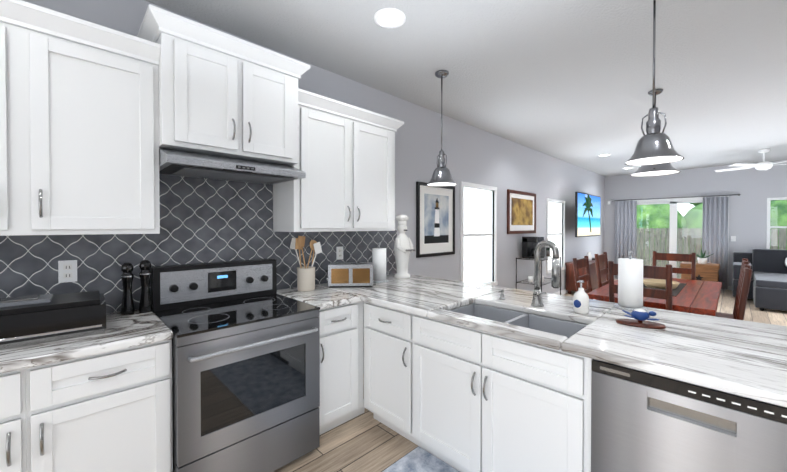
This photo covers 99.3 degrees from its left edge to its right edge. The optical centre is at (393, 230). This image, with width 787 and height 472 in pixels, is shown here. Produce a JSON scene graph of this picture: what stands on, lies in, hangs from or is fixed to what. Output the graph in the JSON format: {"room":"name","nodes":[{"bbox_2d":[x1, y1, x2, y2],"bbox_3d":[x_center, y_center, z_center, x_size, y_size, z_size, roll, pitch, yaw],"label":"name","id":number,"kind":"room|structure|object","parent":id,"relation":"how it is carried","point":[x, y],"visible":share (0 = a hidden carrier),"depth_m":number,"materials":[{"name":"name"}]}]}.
{"room":"dining room and kitchen","nodes":[
{"label":"dining room and kitchen","id":0,"kind":"room"},
{"bbox_2d":[0,0,603,372],"bbox_3d":[1.014,-0.023,4.597,13.520,2.780,0.150,-1,1,-44],"label":"wall","id":1,"kind":"structure","parent":0,"point":[424,136],"depth_m":4.27,"materials":[{"name":"grey paint"}]},
{"bbox_2d":[0,0,23,235],"bbox_3d":[-1.903,-0.472,1.379,0.497,0.990,0.350,-1,1,-44],"label":"upper cabinet","id":2,"kind":"object","parent":1,"relation":"attached to","point":[11,38],"depth_m":1.43,"materials":[{"name":"white wood"}]},
{"bbox_2d":[20,0,159,234],"bbox_3d":[-1.546,-0.476,1.729,0.503,0.990,0.350,-1,1,-44],"label":"upper cabinet","id":3,"kind":"object","parent":1,"relation":"attached to","point":[91,154],"depth_m":1.59,"materials":[{"name":"white wood"}]},
{"bbox_2d":[0,174,396,312],"bbox_3d":[-1.405,0.070,2.115,4.030,1.049,0.008,-1,1,-44],"label":"tile backsplash","id":4,"kind":"structure","parent":1,"relation":"attached to","point":[204,220],"depth_m":2.17,"materials":[{"name":"grey tile"}]},
{"bbox_2d":[58,260,76,282],"bbox_3d":[-1.735,0.218,1.782,0.072,0.116,0.007,-1,1,-44],"label":"electrical outlet plate","id":5,"kind":"object","parent":4,"relation":"attached to","point":[67,270],"visible":1,"depth_m":1.78,"materials":[{"name":"white plastic"}]},
{"bbox_2d":[336,246,342,259],"bbox_3d":[-0.482,0.205,3.011,0.072,0.116,0.007,-1,1,-44],"label":"electrical outlet plate","id":6,"kind":"object","parent":4,"relation":"attached to","point":[339,253],"visible":1,"depth_m":3.00,"materials":[{"name":"white plastic"}]},
{"bbox_2d":[144,8,303,167],"bbox_3d":[-1.063,-0.791,2.151,0.780,0.670,0.420,-1,1,-44],"label":"upper cabinet","id":7,"kind":"object","parent":1,"relation":"attached to","point":[209,101],"depth_m":1.94,"materials":[{"name":"white wood"}]},
{"bbox_2d":[159,148,305,183],"bbox_3d":[-1.031,-0.397,2.123,0.777,0.111,0.493,-1,1,-44],"label":"range hood","id":8,"kind":"object","parent":7,"relation":"attached to","point":[183,163],"visible":0.98,"depth_m":1.97,"materials":[{"name":"silver metal"}]},
{"bbox_2d":[273,90,399,231],"bbox_3d":[-0.452,-0.488,2.802,0.998,0.990,0.350,-1,1,-44],"label":"upper cabinet","id":9,"kind":"object","parent":1,"relation":"attached to","point":[348,184],"depth_m":2.61,"materials":[{"name":"white wood"}]},
{"bbox_2d":[416,182,454,257],"bbox_3d":[0.516,-0.121,3.982,0.710,0.850,0.026,-1,1,-44],"label":"picture frame","id":10,"kind":"object","parent":1,"relation":"attached to","point":[435,221],"visible":0.98,"depth_m":3.95,"materials":[{"name":"black"}]},
{"bbox_2d":[460,181,497,285],"bbox_3d":[1.170,0.091,4.710,0.930,1.460,0.150,-1,1,-44],"label":"window","id":11,"kind":"structure","parent":1,"relation":"in","point":[494,212],"depth_m":4.71,"materials":[{"name":"white"}]},
{"bbox_2d":[464,187,491,283],"bbox_3d":[1.177,0.091,4.703,0.818,1.348,0.010,-1,1,-44],"label":"window blind","id":12,"kind":"object","parent":11,"relation":"attached to","point":[477,249],"visible":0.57,"depth_m":4.71,"materials":[{"name":"white"}]},
{"bbox_2d":[507,189,535,233],"bbox_3d":[2.155,-0.294,5.587,1.040,0.700,0.026,-1,1,-44],"label":"picture frame","id":13,"kind":"object","parent":1,"relation":"attached to","point":[521,212],"visible":1,"depth_m":5.54,"materials":[{"name":"brown wood"}]},
{"bbox_2d":[546,198,565,273],"bbox_3d":[3.212,0.103,6.713,0.950,1.430,0.150,-1,1,-44],"label":"window","id":14,"kind":"structure","parent":1,"relation":"in","point":[563,233],"depth_m":6.75,"materials":[{"name":"white"}]},
{"bbox_2d":[548,202,561,269],"bbox_3d":[3.219,0.103,6.705,0.838,1.318,0.010,-1,1,-44],"label":"window blind","id":15,"kind":"object","parent":14,"relation":"attached to","point":[555,217],"visible":0.57,"depth_m":6.74,"materials":[{"name":"white plastic"}]},
{"bbox_2d":[553,289,567,294],"bbox_3d":[2.940,1.297,6.382,7.989,0.100,0.018,-1,1,-44],"label":"baseboard","id":16,"kind":"structure","parent":1,"relation":"attached to","point":[564,291],"depth_m":6.92,"materials":[{"name":"white"}]},
{"bbox_2d":[575,192,600,236],"bbox_3d":[4.139,-0.322,7.305,1.640,0.908,0.351,-1,1,-44],"label":"wall-mounted tv","id":17,"kind":"object","parent":1,"relation":"attached to","point":[587,214],"visible":1,"depth_m":7.05,"materials":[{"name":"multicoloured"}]},
{"bbox_2d":[145,0,786,176],"bbox_3d":[2.921,-1.421,2.635,13.520,0.060,5.600,-1,1,-44],"label":"ceiling","id":18,"kind":"structure","parent":0,"point":[569,81],"depth_m":2.78,"materials":[{"name":"grey paint"}]},
{"bbox_2d":[374,8,405,28],"bbox_3d":[-0.025,-1.380,2.184,0.210,0.012,0.210,-1,1,-44],"label":"recessed light","id":19,"kind":"object","parent":18,"relation":"in","point":[388,18],"visible":1,"depth_m":2.17,"materials":[{"name":"white plastic"}]},
{"bbox_2d":[427,70,456,186],"bbox_3d":[0.428,-0.899,2.970,0.268,0.989,0.268,-1,1,-44],"label":"pendant light","id":20,"kind":"object","parent":18,"relation":"hanging from","point":[441,176],"visible":1,"depth_m":2.94,"materials":[{"name":"silver metal"}]},
{"bbox_2d":[625,0,683,165],"bbox_3d":[1.479,-0.887,1.899,0.268,0.989,0.268,-1,1,-44],"label":"pendant light","id":21,"kind":"object","parent":18,"relation":"hanging from","point":[654,145],"visible":1,"depth_m":1.88,"materials":[{"name":"silver metal"}]},
{"bbox_2d":[630,89,680,176],"bbox_3d":[2.631,-0.984,3.365,0.402,0.829,0.402,-1,1,-44],"label":"pendant light","id":22,"kind":"object","parent":18,"relation":"hanging from","point":[655,170],"visible":0.48,"depth_m":3.33,"materials":[{"name":"white glass"}]},
{"bbox_2d":[714,149,786,171],"bbox_3d":[6.585,-1.245,5.947,1.236,0.364,1.294,-1,1,-44],"label":"ceiling fan","id":23,"kind":"object","parent":18,"relation":"hanging from","point":[765,165],"visible":1,"depth_m":5.88,"materials":[{"name":"white"}]},
{"bbox_2d":[274,279,786,471],"bbox_3d":[2.921,1.419,2.667,13.520,0.060,5.600,-1,1,-44],"label":"floor","id":24,"kind":"structure","parent":0,"point":[366,441],"depth_m":2.18,"materials":[{"name":"brown wood"}]},
{"bbox_2d":[0,340,172,471],"bbox_3d":[-1.633,0.960,1.465,1.019,0.884,0.628,-1,1,-44],"label":"base cabinet","id":25,"kind":"object","parent":24,"relation":"on","point":[113,412],"depth_m":1.40,"materials":[{"name":"white wood"}]},
{"bbox_2d":[0,309,172,375],"bbox_3d":[-1.941,0.501,1.144,1.899,0.040,0.648,-1,1,-44],"label":"countertop","id":26,"kind":"structure","parent":25,"relation":"on","point":[136,330],"depth_m":1.43,"materials":[{"name":"white stone"}]},
{"bbox_2d":[0,291,105,349],"bbox_3d":[-1.665,0.388,1.463,0.621,0.176,0.362,-1,1,-44],"label":"bread box","id":27,"kind":"object","parent":26,"relation":"on","point":[32,320],"visible":1,"depth_m":1.44,"materials":[{"name":"black metal"}]},
{"bbox_2d":[120,262,134,314],"bbox_3d":[-1.502,0.326,1.889,0.064,0.290,0.064,-1,1,-44],"label":"pepper mill","id":28,"kind":"object","parent":26,"relation":"on","point":[127,304],"visible":1,"depth_m":1.87,"materials":[{"name":"black wood"}]},
{"bbox_2d":[139,260,151,312],"bbox_3d":[-1.435,0.321,1.934,0.064,0.300,0.064,-1,1,-44],"label":"pepper mill","id":29,"kind":"object","parent":26,"relation":"on","point":[145,303],"visible":1,"depth_m":1.92,"materials":[{"name":"black wood"}]},
{"bbox_2d":[150,258,319,471],"bbox_3d":[-0.943,0.808,2.030,0.758,1.175,0.733,-1,1,-44],"label":"range","id":30,"kind":"object","parent":24,"relation":"on","point":[246,368],"visible":1,"depth_m":1.85,"materials":[{"name":"silver metal"}]},
{"bbox_2d":[318,304,363,434],"bbox_3d":[-0.576,0.948,2.502,0.419,0.884,0.628,-1,1,-44],"label":"base cabinet","id":31,"kind":"object","parent":24,"relation":"on","point":[341,329],"depth_m":2.29,"materials":[{"name":"white wood"}]},
{"bbox_2d":[277,284,363,311],"bbox_3d":[-0.583,0.486,2.475,0.379,0.040,0.648,-1,1,-44],"label":"countertop","id":32,"kind":"structure","parent":31,"relation":"on","point":[323,298],"depth_m":2.36,"materials":[{"name":"white stone"}]},
{"bbox_2d":[290,236,321,290],"bbox_3d":[-0.678,0.252,2.597,0.202,0.423,0.143,-1,1,-44],"label":"utensil crock","id":33,"kind":"object","parent":32,"relation":"on","point":[305,278],"visible":1,"depth_m":2.56,"materials":[{"name":"beige ceramic"}]},
{"bbox_2d":[364,304,435,446],"bbox_3d":[0.188,0.949,2.442,0.628,0.884,0.563,-1,1,-44],"label":"base cabinet","id":34,"kind":"object","parent":24,"relation":"on","point":[394,342],"depth_m":2.19,"materials":[{"name":"white wood"}]},
{"bbox_2d":[320,274,786,407],"bbox_3d":[0.830,0.490,2.054,1.050,0.040,3.228,-1,1,-44],"label":"countertop","id":35,"kind":"structure","parent":34,"relation":"on","point":[748,359],"depth_m":1.51,"materials":[{"name":"white stone"}]},
{"bbox_2d":[326,262,372,287],"bbox_3d":[-0.365,0.369,2.778,0.388,0.186,0.172,0,1,-4],"label":"toaster","id":36,"kind":"object","parent":35,"relation":"on","point":[350,274],"visible":1,"depth_m":2.70,"materials":[{"name":"white metal"}]},
{"bbox_2d":[372,243,388,282],"bbox_3d":[-0.127,0.285,2.999,0.170,0.347,0.170,-1,1,-44],"label":"paper towel holder","id":37,"kind":"object","parent":35,"relation":"on","point":[379,263],"visible":0.92,"depth_m":2.95,"materials":[{"name":"silver metal"}]},
{"bbox_2d":[394,215,414,278],"bbox_3d":[0.110,0.152,3.207,0.230,0.609,0.233,-1,1,-44],"label":"statue","id":38,"kind":"object","parent":35,"relation":"on","point":[403,247],"visible":1,"depth_m":3.18,"materials":[{"name":"white ceramic"}]},
{"bbox_2d":[498,290,504,299],"bbox_3d":[0.727,0.435,2.255,0.066,0.064,0.042,-1,1,-44],"label":"soap dispenser","id":39,"kind":"object","parent":35,"relation":"on","point":[502,291],"depth_m":2.25,"materials":[{"name":"silver metal"}]},
{"bbox_2d":[476,304,583,339],"bbox_3d":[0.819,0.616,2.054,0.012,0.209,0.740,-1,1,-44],"label":"sink","id":40,"kind":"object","parent":35,"relation":"in","point":[540,326],"depth_m":1.95,"materials":[{"name":"grey metal"}]},
{"bbox_2d":[573,280,588,313],"bbox_3d":[1.075,0.378,1.916,0.082,0.186,0.080,-1,1,-44],"label":"soap bottle","id":41,"kind":"object","parent":35,"relation":"on","point":[580,301],"visible":1,"depth_m":1.89,"materials":[{"name":"white plastic"}]},
{"bbox_2d":[613,251,647,310],"bbox_3d":[1.430,0.296,2.019,0.170,0.347,0.170,-1,1,-44],"label":"paper towel holder","id":42,"kind":"object","parent":35,"relation":"on","point":[630,283],"visible":0.96,"depth_m":1.97,"materials":[{"name":"white paper"}]},
{"bbox_2d":[616,309,665,328],"bbox_3d":[1.238,0.433,1.678,0.165,0.081,0.200,-1,1,-44],"label":"bird figurine","id":43,"kind":"object","parent":35,"relation":"on","point":[640,316],"visible":1,"depth_m":1.66,"materials":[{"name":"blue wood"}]},
{"bbox_2d":[382,446,459,471],"bbox_3d":[0.482,1.397,1.388,0.605,0.011,1.530,-1,1,-44],"label":"kitchen rug","id":44,"kind":"object","parent":24,"relation":"on","point":[418,459],"visible":1,"depth_m":1.98,"materials":[{"name":"blue fabric"}]},
{"bbox_2d":[420,348,590,471],"bbox_3d":[0.651,1.076,1.971,0.628,0.640,1.040,-1,1,-44],"label":"base cabinet","id":45,"kind":"object","parent":24,"relation":"on","point":[462,376],"depth_m":1.67,"materials":[{"name":"white wood"}]},
{"bbox_2d":[436,316,567,391],"bbox_3d":[0.525,0.619,1.765,0.012,0.209,0.740,-1,1,-44],"label":"false drawer fronts","id":46,"kind":"structure","parent":45,"relation":"attached to","point":[530,357],"depth_m":1.61,"materials":[{"name":"white wood"}]},
{"bbox_2d":[436,348,591,395],"bbox_3d":[0.672,0.728,1.911,0.424,0.012,0.764,-1,1,-44],"label":"countertop","id":47,"kind":"structure","parent":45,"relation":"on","point":[437,349],"depth_m":1.59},
{"bbox_2d":[516,256,560,294],"bbox_3d":[2.405,0.897,5.531,0.818,0.920,0.418,-1,1,-44],"label":"rack","id":48,"kind":"object","parent":24,"relation":"on","point":[541,273],"visible":0.42,"depth_m":5.38,"materials":[{"name":"black metal"}]},
{"bbox_2d":[528,276,532,281],"bbox_3d":[2.213,0.786,5.397,0.082,0.090,0.084,-1,1,-44],"label":"mug","id":49,"kind":"object","parent":48,"relation":"on","point":[530,278],"visible":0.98,"depth_m":5.37,"materials":[{"name":"white ceramic"}]},
{"bbox_2d":[522,236,543,258],"bbox_3d":[2.263,0.276,5.426,0.240,0.350,0.260,-1,1,-44],"label":"coffee maker","id":50,"kind":"object","parent":48,"relation":"on","point":[528,250],"visible":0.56,"depth_m":5.39,"materials":[{"name":"black plastic"}]},
{"bbox_2d":[533,242,549,257],"bbox_3d":[2.493,0.318,5.663,0.220,0.260,0.246,-1,1,-44],"label":"box","id":51,"kind":"object","parent":48,"relation":"on","point":[545,251],"visible":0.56,"depth_m":5.55,"materials":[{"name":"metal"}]},
{"bbox_2d":[573,256,592,299],"bbox_3d":[2.241,0.838,3.569,0.442,1.082,0.490,-1,1,-44],"label":"dining chair","id":52,"kind":"object","parent":24,"relation":"on","point":[580,263],"visible":0.31,"depth_m":3.70,"materials":[{"name":"brown wood"}]},
{"bbox_2d":[565,260,605,293],"bbox_3d":[4.287,1.008,7.398,1.500,0.655,0.430,-1,1,-44],"label":"tv console","id":53,"kind":"object","parent":24,"relation":"on","point":[570,283],"visible":0.4,"depth_m":7.00,"materials":[{"name":"brown wood"}]},
{"bbox_2d":[587,252,594,260],"bbox_3d":[4.294,0.583,7.421,1.050,0.190,0.220,-1,1,-44],"label":"decor","id":54,"kind":"object","parent":53,"relation":"on","point":[589,255],"visible":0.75,"depth_m":7.46,"materials":[{"name":"white ceramic"}]},
{"bbox_2d":[594,252,608,287],"bbox_3d":[2.812,0.831,4.129,0.442,1.082,0.490,-1,1,-44],"label":"dining chair","id":55,"kind":"object","parent":24,"relation":"on","point":[601,258],"visible":0.25,"depth_m":4.21,"materials":[{"name":"brown wood"}]},
{"bbox_2d":[608,261,671,309],"bbox_3d":[2.235,0.828,2.996,0.490,1.114,0.442,-1,1,-44],"label":"dining chair","id":56,"kind":"object","parent":24,"relation":"on","point":[658,272],"visible":0.27,"depth_m":2.76,"materials":[{"name":"brown wood"}]},
{"bbox_2d":[587,278,721,315],"bbox_3d":[2.888,0.998,3.625,1.900,0.760,0.916,-1,1,-44],"label":"dining table","id":57,"kind":"object","parent":24,"relation":"on","point":[701,297],"visible":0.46,"depth_m":3.11,"materials":[{"name":"brown wood"}]},
{"bbox_2d":[643,279,665,289],"bbox_3d":[2.710,0.584,3.471,0.753,0.068,0.257,-1,1,-44],"label":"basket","id":58,"kind":"object","parent":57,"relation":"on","point":[647,283],"depth_m":3.59,"materials":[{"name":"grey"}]},
{"bbox_2d":[672,281,685,296],"bbox_3d":[2.692,0.587,3.207,1.001,0.068,0.123,-1,1,-44],"label":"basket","id":59,"kind":"object","parent":57,"relation":"on","point":[677,287],"depth_m":3.48,"materials":[{"name":"grey wicker"}]},
{"bbox_2d":[652,251,695,279],"bbox_3d":[3.578,0.829,4.313,0.490,1.082,0.442,-1,1,-44],"label":"dining chair","id":60,"kind":"object","parent":24,"relation":"on","point":[691,257],"visible":0.23,"depth_m":4.40,"materials":[{"name":"brown wood"}]},
{"bbox_2d":[591,359,786,471],"bbox_3d":[1.235,0.963,1.369,0.619,0.881,0.596,-1,1,-44],"label":"dishwasher","id":61,"kind":"object","parent":24,"relation":"on","point":[641,421],"visible":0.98,"depth_m":1.18,"materials":[{"name":"grey metal"}]},
{"bbox_2d":[680,262,719,281],"bbox_3d":[6.853,1.040,7.485,0.455,0.590,0.630,-1,1,-44],"label":"chest","id":62,"kind":"object","parent":24,"relation":"on","point":[707,272],"visible":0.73,"depth_m":7.29,"materials":[{"name":"brown wood"}]},
{"bbox_2d":[696,249,713,263],"bbox_3d":[6.858,0.578,7.472,0.416,0.331,0.455,-1,1,-44],"label":"potted plant","id":63,"kind":"object","parent":62,"relation":"on","point":[701,259],"visible":1,"depth_m":7.42,"materials":[{"name":"white ceramic"}]},
{"bbox_2d":[708,258,748,318],"bbox_3d":[3.408,0.838,3.550,0.442,1.082,0.490,-1,1,-44],"label":"dining chair","id":64,"kind":"object","parent":24,"relation":"on","point":[727,315],"visible":0.25,"depth_m":3.51,"materials":[{"name":"brown wood"}]},
{"bbox_2d":[734,265,751,319],"bbox_3d":[2.822,0.844,2.976,0.442,1.082,0.490,-1,1,-44],"label":"dining chair","id":65,"kind":"object","parent":24,"relation":"on","point":[743,292],"visible":0.23,"depth_m":2.68,"materials":[{"name":"brown wood"}]},
{"bbox_2d":[732,249,786,310],"bbox_3d":[7.550,0.872,5.533,1.910,0.970,2.720,-1,1,-44],"label":"sectional sofa","id":66,"kind":"object","parent":24,"relation":"on","point":[768,287],"visible":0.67,"depth_m":6.32,"materials":[{"name":"fabric"}]},
{"bbox_2d":[604,160,786,285],"bbox_3d":[7.688,-0.054,7.339,0.150,2.780,5.280,-1,1,-44],"label":"wall","id":67,"kind":"structure","parent":0,"point":[747,211],"depth_m":7.45,"materials":[{"name":"grey paint"}]},
{"bbox_2d":[637,203,701,274],"bbox_3d":[6.846,0.322,8.184,0.006,1.950,1.700,-1,1,-44],"label":"glass window","id":68,"kind":"structure","parent":67,"relation":"in","point":[667,232],"depth_m":8.28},
{"bbox_2d":[611,194,740,201],"bbox_3d":[6.703,-0.783,8.130,0.132,0.048,2.408,-1,1,-44],"label":"curtain rod","id":69,"kind":"object","parent":67,"relation":"attached to","point":[677,197],"visible":1,"depth_m":7.96,"materials":[{"name":"silver metal"}]},
{"bbox_2d":[615,201,636,278],"bbox_3d":[6.059,0.266,8.736,0.078,2.050,0.470,-1,1,-44],"label":"curtain","id":70,"kind":"object","parent":69,"relation":"hanging from","point":[625,225],"visible":0.75,"depth_m":8.73,"materials":[{"name":"fabric"}]},
{"bbox_2d":[702,197,728,288],"bbox_3d":[7.239,0.279,7.533,0.078,2.050,0.420,-1,1,-44],"label":"curtain","id":71,"kind":"object","parent":69,"relation":"hanging from","point":[715,227],"visible":0.73,"depth_m":7.50,"materials":[{"name":"fabric"}]},
{"bbox_2d":[630,196,728,289],"bbox_3d":[6.831,0.277,8.169,0.115,2.100,1.920,-1,1,-44],"label":"door frame","id":72,"kind":"structure","parent":67,"relation":"attached to","point":[673,228],"depth_m":8.15,"materials":[{"name":"white wood"}]},
{"bbox_2d":[766,197,786,248],"bbox_3d":[8.247,-0.062,6.725,0.150,1.230,1.000,-1,1,-44],"label":"window","id":73,"kind":"structure","parent":67,"relation":"in","point":[768,222],"depth_m":7.01,"materials":[{"name":"white"}]},
{"label":"outside","id":74,"kind":"structure","parent":0,"visible":0},
{"bbox_3d":[18.428,1.594,17.386,29.230,0.060,30.000,-1,1,-44],"label":"lawn","id":75,"kind":"structure","parent":74,"visible":0},
{"bbox_2d":[636,228,786,278],"bbox_3d":[10.919,0.797,9.988,0.060,1.700,22.035,-1,1,-44],"label":"fence","id":76,"kind":"object","parent":75,"relation":"on","point":[665,238],"depth_m":11.46,"materials":[{"name":"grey wood"}]},
{"bbox_2d":[637,200,786,263],"bbox_3d":[15.567,-1.199,14.465,11.248,5.864,24.799,-1,1,-44],"label":"trees","id":77,"kind":"object","parent":75,"relation":"on","point":[694,217],"depth_m":12.54,"materials":[{"name":"green plant"}]}
]}

